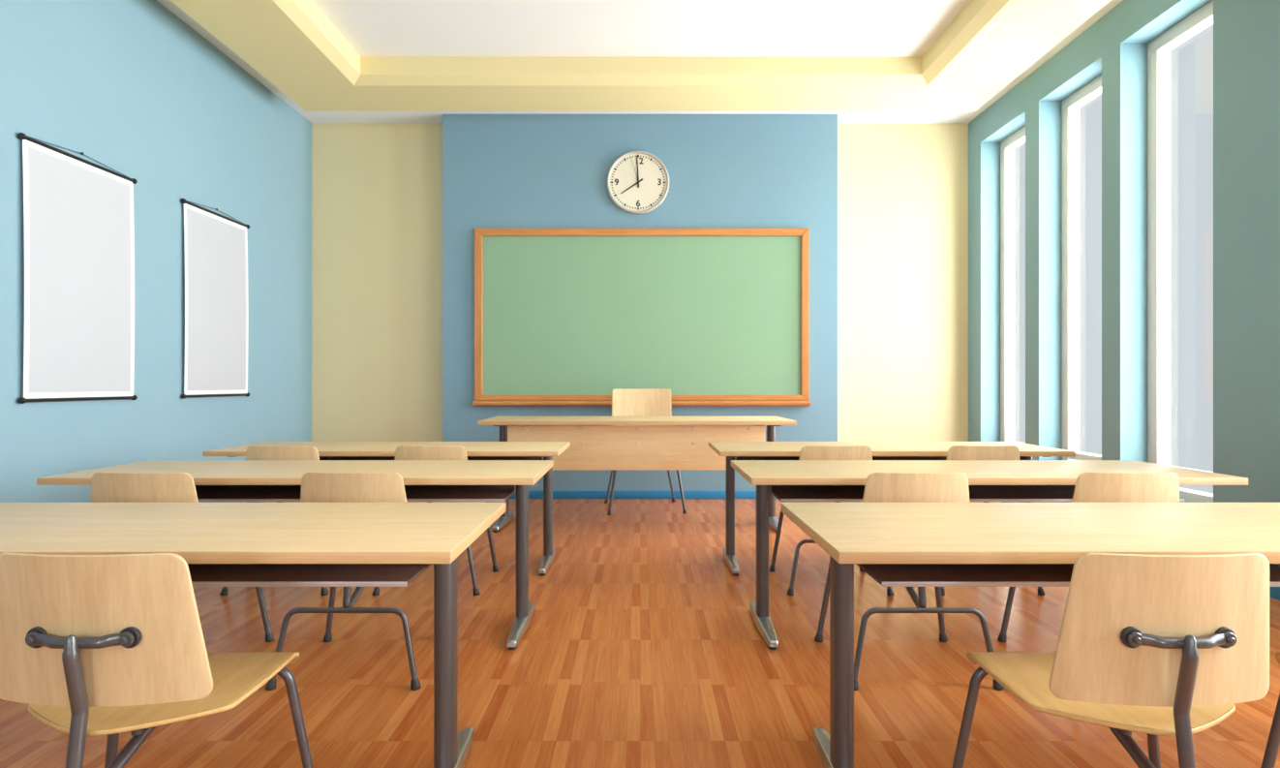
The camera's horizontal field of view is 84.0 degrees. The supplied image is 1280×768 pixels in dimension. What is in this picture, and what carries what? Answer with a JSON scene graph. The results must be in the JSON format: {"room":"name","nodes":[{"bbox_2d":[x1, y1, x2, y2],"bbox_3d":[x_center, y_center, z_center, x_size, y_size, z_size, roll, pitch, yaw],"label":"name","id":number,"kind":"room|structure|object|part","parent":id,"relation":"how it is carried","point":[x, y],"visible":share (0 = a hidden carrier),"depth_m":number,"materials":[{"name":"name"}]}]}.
{"room":"classroom","nodes":[
{"label":"classroom","id":0,"kind":"room"},
{"bbox_2d":[0,0,311,502],"bbox_3d":[-3.500,-1.020,2.130,0.300,4.300,10.860,0,0,0],"label":"wall","id":1,"kind":"structure","parent":0,"point":[130,86],"depth_m":4.93,"materials":[{"name":"blue paint"}]},
{"bbox_2d":[17,132,137,403],"bbox_3d":[-3.330,-0.640,4.250,0.040,1.494,0.878,0,0,0],"label":"chart","id":2,"kind":"object","parent":1,"relation":"attached to","point":[78,345],"visible":1,"depth_m":4.18,"materials":[{"name":"white paper"}]},
{"bbox_3d":[-3.328,-1.334,3.825,0.037,0.037,0.027,0,0,0],"label":"rod knob","id":3,"kind":"part","parent":2,"relation":"part of","materials":[{"name":"black paint"}]},
{"bbox_3d":[-3.328,0.089,3.825,0.037,0.037,0.027,0,0,0],"label":"rod knob","id":4,"kind":"part","parent":2,"relation":"part of","materials":[{"name":"black paint"}]},
{"bbox_3d":[-3.328,-1.334,4.250,0.021,0.021,0.844,0,0,0],"label":"rod","id":5,"kind":"part","parent":2,"relation":"part of","materials":[{"name":"black paint"}]},
{"bbox_3d":[-3.333,-1.360,4.250,0.014,0.036,0.796,0,0,0],"label":"cord","id":6,"kind":"part","parent":2,"relation":"part of","materials":[{"name":"black paint"}]},
{"bbox_3d":[-3.328,0.089,4.250,0.021,0.021,0.844,0,0,0],"label":"rod","id":7,"kind":"part","parent":2,"relation":"part of","materials":[{"name":"black paint"}]},
{"bbox_2d":[180,198,249,398],"bbox_3d":[-3.330,-0.640,5.605,0.040,1.494,0.878,0,0,0],"label":"chart","id":8,"kind":"object","parent":1,"relation":"attached to","point":[216,244],"visible":1,"depth_m":5.56,"materials":[{"name":"white paper"}]},
{"bbox_3d":[-3.333,-1.360,5.605,0.014,0.036,0.796,0,0,0],"label":"cord","id":9,"kind":"part","parent":8,"relation":"part of","materials":[{"name":"black paint"}]},
{"bbox_3d":[-3.328,-1.334,5.605,0.021,0.021,0.844,0,0,0],"label":"rod","id":10,"kind":"part","parent":8,"relation":"part of","materials":[{"name":"black paint"}]},
{"bbox_3d":[-3.328,0.089,5.605,0.021,0.021,0.844,0,0,0],"label":"rod","id":11,"kind":"part","parent":8,"relation":"part of","materials":[{"name":"black paint"}]},
{"bbox_2d":[156,0,1123,123],"bbox_3d":[0.000,-2.671,2.130,6.700,0.023,10.260,0,0,0],"label":"trim","id":12,"kind":"structure","parent":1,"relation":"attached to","point":[314,116],"depth_m":6.97,"materials":[{"name":"white paint"}]},
{"bbox_2d":[0,498,1279,767],"bbox_3d":[-0.007,1.180,2.130,7.285,0.100,10.860,0,0,0],"label":"floor","id":13,"kind":"structure","parent":0,"point":[641,647],"depth_m":2.82,"materials":[{"name":"brown wood"}]},
{"bbox_2d":[0,552,313,767],"bbox_3d":[-1.100,0.733,1.584,0.586,0.794,0.528,0,0,0],"label":"chair","id":14,"kind":"object","parent":13,"relation":"on","point":[94,645],"visible":1,"depth_m":1.42,"materials":[{"name":"brown wood"}]},
{"bbox_2d":[26,626,47,647],"bbox_3d":[-1.192,0.501,1.405,0.041,0.041,0.010,0,0,0],"label":"washer","id":15,"kind":"object","parent":14,"relation":"in","point":[38,635],"depth_m":1.39,"materials":[{"name":"metal"}]},
{"bbox_3d":[-1.100,0.490,1.425,0.449,0.308,0.077,0,0,0],"label":"backrest","id":16,"kind":"part","parent":14,"relation":"part of","materials":[{"name":"brown wood"}]},
{"bbox_3d":[-1.100,0.670,1.530,0.027,0.371,0.349,0,0,0],"label":"post","id":17,"kind":"part","parent":14,"relation":"part of","materials":[{"name":"grey metal"}]},
{"bbox_2d":[120,626,141,647],"bbox_3d":[-1.008,0.501,1.405,0.041,0.041,0.010,0,0,0],"label":"washer","id":18,"kind":"object","parent":14,"relation":"in","point":[132,635],"depth_m":1.40,"materials":[{"name":"metal"}]},
{"bbox_3d":[-1.100,0.701,1.624,0.457,0.040,0.425,0,0,0],"label":"seat","id":19,"kind":"part","parent":14,"relation":"part of","materials":[{"name":"brown wood"}]},
{"bbox_3d":[-1.100,0.915,1.810,0.573,0.427,0.064,0,0,0],"label":"leg frame","id":20,"kind":"part","parent":14,"relation":"part of","materials":[{"name":"grey metal"}]},
{"bbox_2d":[91,471,274,641],"bbox_3d":[-1.903,0.733,2.880,0.586,0.794,0.528,0,0,0],"label":"chair","id":21,"kind":"object","parent":13,"relation":"on","point":[106,487],"visible":0.12,"depth_m":2.70,"materials":[{"name":"beige wood"}]},
{"bbox_3d":[-1.903,0.490,2.721,0.449,0.308,0.077,0,0,0],"label":"backrest","id":22,"kind":"part","parent":21,"relation":"part of","materials":[{"name":"brown wood"}]},
{"bbox_3d":[-1.903,0.915,3.106,0.573,0.427,0.064,0,0,0],"label":"leg frame","id":23,"kind":"part","parent":21,"relation":"part of","materials":[{"name":"grey metal"}]},
{"bbox_2d":[0,502,505,767],"bbox_3d":[-1.473,0.760,1.998,2.063,0.740,0.686,0,0,0],"label":"table","id":24,"kind":"object","parent":13,"relation":"on","point":[222,544],"visible":0.94,"depth_m":1.95,"materials":[{"name":"brown wood"}]},
{"bbox_2d":[187,563,431,584],"bbox_3d":[-1.473,0.466,2.013,1.762,0.094,0.410,0,0,0],"label":"shelf","id":25,"kind":"object","parent":24,"relation":"attached to","point":[200,573],"depth_m":1.88,"materials":[{"name":"black metal"}]},
{"bbox_2d":[219,445,328,595],"bbox_3d":[-1.958,0.733,4.051,0.586,0.794,0.528,0,0,0],"label":"chair","id":26,"kind":"object","parent":13,"relation":"on","point":[254,452],"visible":0.19,"depth_m":3.86,"materials":[{"name":"beige wood"}]},
{"bbox_3d":[-1.958,0.490,3.892,0.449,0.308,0.077,0,0,0],"label":"backrest","id":27,"kind":"part","parent":26,"relation":"part of","materials":[{"name":"brown wood"}]},
{"bbox_2d":[36,459,553,649],"bbox_3d":[-1.473,0.760,3.294,2.063,0.740,0.686,0,0,0],"label":"table","id":28,"kind":"object","parent":13,"relation":"on","point":[215,480],"visible":0.56,"depth_m":3.25,"materials":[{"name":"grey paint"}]},
{"bbox_2d":[194,485,516,500],"bbox_3d":[-1.473,0.466,3.309,1.762,0.094,0.410,0,0,0],"label":"shelf","id":29,"kind":"object","parent":28,"relation":"attached to","point":[203,492],"depth_m":3.30,"materials":[{"name":"black metal"}]},
{"bbox_2d":[265,471,421,690],"bbox_3d":[-1.100,0.733,2.880,0.586,0.794,0.528,0,0,0],"label":"chair","id":30,"kind":"object","parent":13,"relation":"on","point":[316,487],"visible":0.23,"depth_m":2.69,"materials":[{"name":"grey metal"}]},
{"bbox_3d":[-1.100,0.915,3.106,0.573,0.427,0.064,0,0,0],"label":"leg frame","id":31,"kind":"part","parent":30,"relation":"part of","materials":[{"name":"grey metal"}]},
{"bbox_3d":[-1.100,0.982,2.646,0.560,0.293,0.045,0,0,0],"label":"leg frame","id":32,"kind":"part","parent":30,"relation":"part of","materials":[{"name":"grey metal"}]},
{"bbox_3d":[-1.100,0.490,2.721,0.449,0.308,0.077,0,0,0],"label":"backrest","id":33,"kind":"part","parent":30,"relation":"part of","materials":[{"name":"brown wood"}]},
{"bbox_3d":[-1.100,0.670,2.826,0.027,0.371,0.349,0,0,0],"label":"post","id":34,"kind":"part","parent":30,"relation":"part of","materials":[{"name":"grey metal"}]},
{"bbox_2d":[202,441,570,575],"bbox_3d":[-1.506,0.760,4.465,2.063,0.740,0.686,0,0,0],"label":"table","id":35,"kind":"object","parent":13,"relation":"on","point":[327,450],"visible":0.51,"depth_m":4.42,"materials":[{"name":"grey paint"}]},
{"bbox_2d":[318,456,540,459],"bbox_3d":[-1.506,0.466,4.480,1.762,0.094,0.410,0,0,0],"label":"shelf","id":36,"kind":"object","parent":35,"relation":"attached to","point":[320,457],"depth_m":4.67,"materials":[{"name":"black metal"}]},
{"bbox_2d":[372,445,498,595],"bbox_3d":[-1.145,0.733,4.051,0.586,0.794,0.528,0,0,0],"label":"chair","id":37,"kind":"object","parent":13,"relation":"on","point":[402,452],"visible":0.22,"depth_m":3.87,"materials":[{"name":"beige wood"}]},
{"bbox_3d":[-1.145,0.982,3.817,0.560,0.293,0.045,0,0,0],"label":"leg frame","id":38,"kind":"part","parent":37,"relation":"part of","materials":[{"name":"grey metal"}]},
{"bbox_3d":[-1.145,0.490,3.892,0.449,0.308,0.077,0,0,0],"label":"backrest","id":39,"kind":"part","parent":37,"relation":"part of","materials":[{"name":"brown wood"}]},
{"bbox_3d":[-1.145,0.701,4.091,0.457,0.040,0.425,0,0,0],"label":"seat","id":40,"kind":"part","parent":37,"relation":"part of","materials":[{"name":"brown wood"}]},
{"bbox_3d":[-1.145,0.915,4.277,0.573,0.427,0.064,0,0,0],"label":"leg frame","id":41,"kind":"part","parent":37,"relation":"part of","materials":[{"name":"grey metal"}]},
{"bbox_2d":[477,416,796,532],"bbox_3d":[-0.021,0.703,5.725,2.395,0.855,0.792,0,0,0],"label":"desk","id":42,"kind":"object","parent":13,"relation":"on","point":[596,442],"visible":0.73,"depth_m":5.46,"materials":[{"name":"brown wood"}]},
{"bbox_3d":[-0.028,0.492,5.473,1.985,0.342,0.020,0,0,0],"label":"modesty panel","id":43,"kind":"part","parent":42,"relation":"part of","materials":[{"name":"brown wood"}]},
{"bbox_2d":[604,388,687,515],"bbox_3d":[0.033,0.587,6.479,0.701,1.085,0.631,0,0,-6],"label":"chair","id":44,"kind":"object","parent":13,"relation":"on","point":[625,402],"visible":0.48,"depth_m":6.66,"materials":[{"name":"brown wood"}]},
{"bbox_3d":[0.003,0.952,6.761,0.674,0.353,0.051,0,0,-6],"label":"leg frame","id":45,"kind":"part","parent":44,"relation":"part of","materials":[{"name":"grey metal"}]},
{"bbox_3d":[0.016,0.278,6.645,0.571,0.465,0.072,0,0,-6],"label":"backrest","id":46,"kind":"part","parent":44,"relation":"part of","materials":[{"name":"brown wood"}]},
{"bbox_3d":[0.062,0.869,6.207,0.690,0.518,0.074,0,0,-6],"label":"leg frame","id":47,"kind":"part","parent":44,"relation":"part of","materials":[{"name":"grey metal"}]},
{"bbox_2d":[768,445,894,595],"bbox_3d":[1.073,0.733,4.051,0.586,0.794,0.528,0,0,0],"label":"chair","id":48,"kind":"object","parent":13,"relation":"on","point":[807,452],"visible":0.24,"depth_m":3.87,"materials":[{"name":"beige wood"}]},
{"bbox_3d":[1.073,0.915,4.277,0.573,0.427,0.064,0,0,0],"label":"leg frame","id":49,"kind":"part","parent":48,"relation":"part of","materials":[{"name":"grey metal"}]},
{"bbox_3d":[1.073,0.701,4.091,0.457,0.040,0.425,0,0,0],"label":"seat","id":50,"kind":"part","parent":48,"relation":"part of","materials":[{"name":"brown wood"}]},
{"bbox_3d":[1.073,0.490,3.892,0.449,0.308,0.077,0,0,0],"label":"backrest","id":51,"kind":"part","parent":48,"relation":"part of","materials":[{"name":"brown wood"}]},
{"bbox_3d":[1.073,0.982,3.817,0.560,0.293,0.045,0,0,0],"label":"leg frame","id":52,"kind":"part","parent":48,"relation":"part of","materials":[{"name":"grey metal"}]},
{"bbox_2d":[708,441,1075,575],"bbox_3d":[1.495,0.760,4.465,2.063,0.740,0.686,0,0,0],"label":"table","id":53,"kind":"object","parent":13,"relation":"on","point":[732,450],"visible":0.45,"depth_m":4.43,"materials":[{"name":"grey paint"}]},
{"bbox_2d":[737,456,946,459],"bbox_3d":[1.495,0.466,4.480,1.762,0.094,0.410,0,0,0],"label":"shelf","id":54,"kind":"object","parent":53,"relation":"attached to","point":[740,457],"depth_m":4.67,"materials":[{"name":"black metal"}]},
{"bbox_2d":[814,471,1004,690],"bbox_3d":[1.060,0.733,2.880,0.586,0.794,0.528,0,0,0],"label":"chair","id":55,"kind":"object","parent":13,"relation":"on","point":[880,487],"visible":0.26,"depth_m":2.69,"materials":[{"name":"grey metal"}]},
{"bbox_3d":[1.060,0.915,3.106,0.573,0.427,0.064,0,0,0],"label":"leg frame","id":56,"kind":"part","parent":55,"relation":"part of","materials":[{"name":"grey metal"}]},
{"bbox_3d":[1.060,0.490,2.721,0.449,0.308,0.077,0,0,0],"label":"backrest","id":57,"kind":"part","parent":55,"relation":"part of","materials":[{"name":"brown wood"}]},
{"bbox_3d":[1.060,0.670,2.826,0.027,0.371,0.349,0,0,0],"label":"post","id":58,"kind":"part","parent":55,"relation":"part of","materials":[{"name":"grey metal"}]},
{"bbox_3d":[1.060,0.982,2.646,0.560,0.293,0.045,0,0,0],"label":"leg frame","id":59,"kind":"part","parent":55,"relation":"part of","materials":[{"name":"grey metal"}]},
{"bbox_2d":[731,459,1248,649],"bbox_3d":[1.495,0.760,3.294,2.063,0.740,0.686,0,0,0],"label":"table","id":60,"kind":"object","parent":13,"relation":"on","point":[787,480],"visible":0.57,"depth_m":3.25,"materials":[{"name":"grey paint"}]},
{"bbox_2d":[768,485,1075,500],"bbox_3d":[1.495,0.466,3.309,1.762,0.094,0.410,0,0,0],"label":"shelf","id":61,"kind":"object","parent":60,"relation":"attached to","point":[780,492],"depth_m":3.30,"materials":[{"name":"black metal"}]},
{"bbox_2d":[940,445,1045,595],"bbox_3d":[1.881,0.733,4.051,0.586,0.794,0.528,0,0,0],"label":"chair","id":62,"kind":"object","parent":13,"relation":"on","point":[955,452],"visible":0.16,"depth_m":3.86,"materials":[{"name":"beige wood"}]},
{"bbox_3d":[1.881,0.490,3.892,0.449,0.308,0.077,0,0,0],"label":"backrest","id":63,"kind":"part","parent":62,"relation":"part of","materials":[{"name":"brown wood"}]},
{"bbox_2d":[780,502,1279,767],"bbox_3d":[1.495,0.760,1.998,2.063,0.740,0.686,0,0,0],"label":"table","id":64,"kind":"object","parent":13,"relation":"on","point":[897,544],"visible":0.95,"depth_m":1.95,"materials":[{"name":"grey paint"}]},
{"bbox_2d":[855,563,1279,584],"bbox_3d":[1.495,0.466,2.013,1.762,0.094,0.410,0,0,0],"label":"shelf","id":65,"kind":"object","parent":64,"relation":"attached to","point":[883,573],"depth_m":1.88,"materials":[{"name":"black metal"}]},
{"bbox_2d":[997,471,1179,641],"bbox_3d":[1.866,0.733,2.880,0.586,0.794,0.528,0,0,0],"label":"chair","id":66,"kind":"object","parent":13,"relation":"on","point":[1090,487],"visible":0.2,"depth_m":2.70,"materials":[{"name":"beige wood"}]},
{"bbox_3d":[1.866,0.915,3.106,0.573,0.427,0.064,0,0,0],"label":"leg frame","id":67,"kind":"part","parent":66,"relation":"part of","materials":[{"name":"grey metal"}]},
{"bbox_3d":[1.866,0.490,2.721,0.449,0.308,0.077,0,0,0],"label":"backrest","id":68,"kind":"part","parent":66,"relation":"part of","materials":[{"name":"brown wood"}]},
{"bbox_2d":[951,552,1269,767],"bbox_3d":[1.064,0.733,1.584,0.586,0.794,0.528,0,0,0],"label":"chair","id":69,"kind":"object","parent":13,"relation":"on","point":[1152,645],"visible":1,"depth_m":1.42,"materials":[{"name":"beige wood"}]},
{"bbox_3d":[1.064,0.915,1.810,0.573,0.427,0.064,0,0,0],"label":"leg frame","id":70,"kind":"part","parent":69,"relation":"part of","materials":[{"name":"grey metal"}]},
{"bbox_3d":[1.064,0.701,1.624,0.457,0.040,0.425,0,0,0],"label":"seat","id":71,"kind":"part","parent":69,"relation":"part of","materials":[{"name":"brown wood"}]},
{"bbox_2d":[1120,626,1141,647],"bbox_3d":[0.973,0.501,1.405,0.041,0.041,0.010,0,0,0],"label":"washer","id":72,"kind":"object","parent":69,"relation":"in","point":[1129,635],"depth_m":1.40,"materials":[{"name":"metal"}]},
{"bbox_3d":[1.064,0.670,1.530,0.027,0.371,0.349,0,0,0],"label":"post","id":73,"kind":"part","parent":69,"relation":"part of","materials":[{"name":"grey metal"}]},
{"bbox_3d":[1.064,0.490,1.425,0.449,0.308,0.077,0,0,0],"label":"backrest","id":74,"kind":"part","parent":69,"relation":"part of","materials":[{"name":"brown wood"}]},
{"bbox_2d":[1214,626,1235,647],"bbox_3d":[1.155,0.501,1.405,0.041,0.041,0.010,0,0,0],"label":"washer","id":75,"kind":"object","parent":69,"relation":"in","point":[1223,635],"depth_m":1.39,"materials":[{"name":"metal"}]},
{"bbox_2d":[1260,651,1279,767],"bbox_3d":[1.856,0.733,1.584,0.586,0.794,0.528,0,0,0],"label":"chair","id":76,"kind":"object","parent":13,"relation":"on","point":[1273,741],"visible":1,"depth_m":1.80,"materials":[{"name":"grey metal"}]},
{"bbox_3d":[1.856,0.915,1.810,0.573,0.427,0.064,0,0,0],"label":"leg frame","id":77,"kind":"part","parent":76,"relation":"part of","materials":[{"name":"grey metal"}]},
{"bbox_3d":[1.856,0.701,1.624,0.457,0.040,0.425,0,0,0],"label":"seat","id":78,"kind":"part","parent":76,"relation":"part of","materials":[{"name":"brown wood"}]},
{"bbox_2d":[311,123,968,441],"bbox_3d":[0.000,-1.020,7.410,6.700,4.300,0.300,0,0,0],"label":"wall","id":79,"kind":"structure","parent":0,"point":[377,189],"depth_m":7.26,"materials":[{"name":"beige paint"}]},
{"bbox_2d":[442,114,837,490],"bbox_3d":[0.000,-0.765,7.130,3.892,3.790,0.260,0,0,0],"label":"wall","id":80,"kind":"structure","parent":0,"point":[500,170],"depth_m":7.00,"materials":[{"name":"blue paint"}]},
{"bbox_2d":[607,151,669,213],"bbox_3d":[-0.019,-1.976,6.972,0.614,0.614,0.056,0,0,0],"label":"wall clock","id":81,"kind":"object","parent":80,"relation":"attached to","point":[637,181],"visible":1,"depth_m":6.96,"materials":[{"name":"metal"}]},
{"bbox_2d":[472,228,810,405],"bbox_3d":[0.016,-0.652,6.951,3.284,1.743,0.098,0,0,0],"label":"chalkboard","id":82,"kind":"object","parent":80,"relation":"attached to","point":[563,317],"visible":0.89,"depth_m":6.98,"materials":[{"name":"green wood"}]},
{"bbox_3d":[-1.583,-0.681,6.975,0.078,1.685,0.050,0,0,0],"label":"frame rail","id":83,"kind":"part","parent":82,"relation":"part of","materials":[{"name":"brown wood"}]},
{"bbox_3d":[0.017,0.133,6.975,3.277,0.056,0.050,0,0,0],"label":"frame rail","id":84,"kind":"part","parent":82,"relation":"part of","materials":[{"name":"brown wood"}]},
{"bbox_3d":[0.017,-1.487,6.975,3.277,0.074,0.050,0,0,0],"label":"frame rail","id":85,"kind":"part","parent":82,"relation":"part of","materials":[{"name":"brown wood"}]},
{"bbox_3d":[1.619,-0.681,6.975,0.074,1.685,0.050,0,0,0],"label":"frame rail","id":86,"kind":"part","parent":82,"relation":"part of","materials":[{"name":"brown wood"}]},
{"bbox_2d":[508,490,776,498],"bbox_3d":[0.000,1.090,6.992,3.922,0.080,0.015,0,0,0],"label":"baseboard","id":87,"kind":"structure","parent":80,"relation":"attached to","point":[532,494],"depth_m":6.99,"materials":[{"name":"blue paint"}]},
{"bbox_2d":[311,0,970,57],"bbox_3d":[0.000,-2.733,2.130,6.700,0.100,10.260,0,0,0],"label":"ceiling","id":88,"kind":"structure","parent":0,"point":[373,28],"depth_m":5.35,"materials":[{"name":"white paint"}]},
{"bbox_2d":[170,0,1110,110],"bbox_3d":[0.004,-2.582,2.078,6.082,0.203,8.755,0,0,0],"label":"trim","id":89,"kind":"structure","parent":88,"relation":"attached to","point":[291,44],"depth_m":5.83,"materials":[{"name":"yellow paint"}]},
{"bbox_2d":[968,0,1279,502],"bbox_3d":[3.493,-1.020,2.130,0.285,4.300,10.860,0,0,0],"label":"wall","id":90,"kind":"structure","parent":0,"point":[1246,33],"depth_m":4.96,"materials":[{"name":"teal paint"}]},
{"bbox_2d":[1000,125,1025,443],"bbox_3d":[3.586,-0.792,6.582,0.093,3.165,0.805,0,0,0],"label":"window","id":91,"kind":"structure","parent":90,"relation":"in","point":[1007,151],"depth_m":6.89,"materials":[{"name":"white plastic"}]},
{"bbox_2d":[1062,74,1101,459],"bbox_3d":[3.586,-0.792,5.561,0.093,3.165,0.812,0,0,0],"label":"window","id":92,"kind":"structure","parent":90,"relation":"in","point":[1071,106],"depth_m":5.88,"materials":[{"name":"white plastic"}]},
{"bbox_2d":[1000,501,1279,600],"bbox_3d":[3.342,1.090,2.123,0.015,0.080,10.245,0,0,0],"label":"baseboard","id":93,"kind":"structure","parent":90,"relation":"attached to","point":[1274,592],"depth_m":3.73,"materials":[{"name":"blue paint"}]},
{"bbox_2d":[1147,0,1213,502],"bbox_3d":[3.586,-0.792,4.556,0.093,3.165,0.802,0,0,0],"label":"window","id":94,"kind":"structure","parent":90,"relation":"in","point":[1159,48],"depth_m":4.87,"materials":[{"name":"white plastic"}]}
]}

